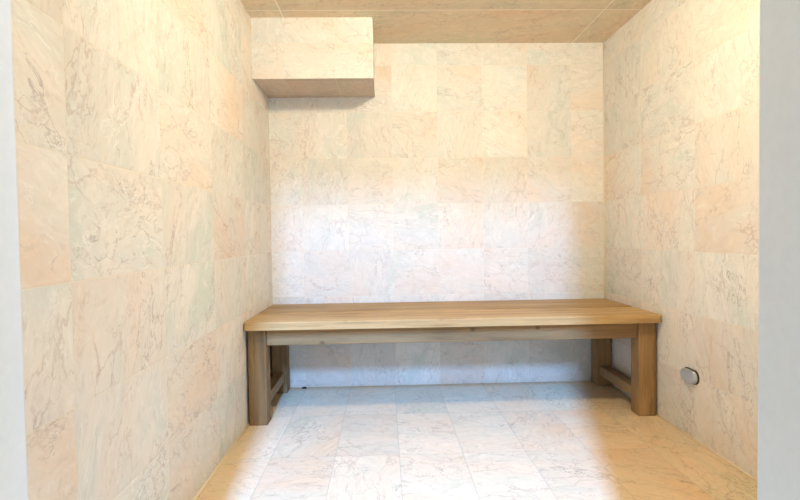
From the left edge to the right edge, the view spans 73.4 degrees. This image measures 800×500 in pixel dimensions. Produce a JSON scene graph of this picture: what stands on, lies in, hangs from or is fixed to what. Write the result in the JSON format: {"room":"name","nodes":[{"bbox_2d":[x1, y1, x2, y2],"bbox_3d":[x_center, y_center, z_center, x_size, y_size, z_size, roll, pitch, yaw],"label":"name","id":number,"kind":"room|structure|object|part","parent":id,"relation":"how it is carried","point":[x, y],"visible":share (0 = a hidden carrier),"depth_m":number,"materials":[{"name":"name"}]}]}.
{"room":"spa","nodes":[
{"label":"spa","id":0,"kind":"room"},
{"bbox_2d":[11,0,272,499],"bbox_3d":[-0.786,-0.152,1.815,0.132,2.018,2.673,-1,2,-2],"label":"wall","id":1,"kind":"structure","parent":0,"point":[142,126],"depth_m":1.44,"materials":[{"name":"stone"}]},
{"bbox_2d":[193,421,249,499],"bbox_3d":[-0.707,0.852,1.944,0.015,0.015,2.475,-1,2,-2],"label":"baseboard","id":2,"kind":"structure","parent":1,"relation":"attached to","point":[200,491],"depth_m":2.11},
{"bbox_2d":[268,43,603,387],"bbox_3d":[0.229,-0.208,3.247,2.246,2.018,0.132,-1,2,-2],"label":"wall","id":3,"kind":"structure","parent":0,"point":[471,171],"depth_m":3.18,"materials":[{"name":"stone"}]},
{"bbox_2d":[251,17,374,97],"bbox_3d":[-0.455,-1.043,2.946,0.622,0.311,0.381,-1,2,-2],"label":"bulkhead","id":4,"kind":"object","parent":3,"relation":"attached to","point":[293,57],"depth_m":2.76,"materials":[{"name":"stone"}]},
{"bbox_2d":[603,42,604,297],"bbox_3d":[1.221,-0.221,3.209,0.009,2.018,0.009,-1,2,-2],"label":"trim","id":5,"kind":"structure","parent":3,"relation":"attached to","point":[603,42],"depth_m":3.20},
{"bbox_2d":[240,0,651,43],"bbox_3d":[0.253,-1.244,1.880,2.246,0.132,2.805,-1,2,-2],"label":"ceiling","id":6,"kind":"structure","parent":0,"point":[394,21],"depth_m":2.77,"materials":[{"name":"wood"}]},
{"bbox_2d":[197,381,756,499],"bbox_3d":[0.284,0.904,1.942,2.246,0.132,2.805,-1,2,-2],"label":"floor","id":7,"kind":"structure","parent":0,"point":[560,440],"depth_m":2.22,"materials":[{"name":"stone"}]},
{"bbox_2d":[244,298,660,425],"bbox_3d":[0.253,0.563,2.848,1.973,0.500,0.660,-1,2,-2],"label":"wooden bench","id":8,"kind":"object","parent":7,"relation":"on","point":[279,326],"visible":1,"depth_m":2.59,"materials":[{"name":"brown wood"}]},
{"bbox_3d":[-0.677,0.603,2.584,0.086,0.462,0.086,-1,2,-2],"label":"leg","id":9,"kind":"part","parent":8,"relation":"part of","materials":[{"name":"brown wood"}]},
{"bbox_3d":[-0.692,0.588,3.102,0.086,0.462,0.086,-1,2,-2],"label":"leg","id":10,"kind":"part","parent":8,"relation":"part of","materials":[{"name":"brown wood"}]},
{"bbox_3d":[1.182,0.559,3.156,0.086,0.462,0.086,-1,2,-2],"label":"leg","id":11,"kind":"part","parent":8,"relation":"part of","materials":[{"name":"brown wood"}]},
{"bbox_3d":[1.197,0.574,2.639,0.086,0.462,0.086,-1,2,-2],"label":"leg","id":12,"kind":"part","parent":8,"relation":"part of","materials":[{"name":"brown wood"}]},
{"bbox_2d":[604,0,759,478],"bbox_3d":[1.327,-0.184,1.876,0.132,2.018,2.673,-1,2,-2],"label":"wall","id":13,"kind":"structure","parent":0,"point":[681,77],"depth_m":2.30,"materials":[{"name":"stone"}]},
{"bbox_2d":[611,384,756,480],"bbox_3d":[1.272,0.821,2.002,0.009,0.009,2.475,-1,2,-2],"label":"baseboard","id":14,"kind":"structure","parent":13,"relation":"attached to","point":[720,456],"depth_m":2.23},
{"bbox_2d":[681,367,699,384],"bbox_3d":[1.249,0.543,2.316,0.021,0.060,0.117,-1,2,-2],"label":"wall fitting","id":15,"kind":"object","parent":13,"relation":"attached to","point":[688,374],"visible":1,"depth_m":2.30,"materials":[{"name":"metal"}]},
{"bbox_3d":[0.307,-0.133,0.609,1.982,2.018,0.198,-1,2,-2],"label":"wall","id":16,"kind":"structure","parent":0,"visible":0},
{"bbox_2d":[0,0,27,499],"bbox_3d":[-0.521,-0.021,0.570,0.103,1.820,0.241,-1,2,-2],"label":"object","id":17,"kind":"structure","parent":16,"relation":"attached to","point":[13,449],"depth_m":0.67,"materials":[{"name":"white paint"}]},
{"bbox_2d":[757,0,799,499],"bbox_3d":[0.491,-0.037,0.600,0.156,1.820,0.241,-1,2,-2],"label":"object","id":18,"kind":"structure","parent":16,"relation":"attached to","point":[778,464],"depth_m":0.68,"materials":[{"name":"white paint"}]}
]}

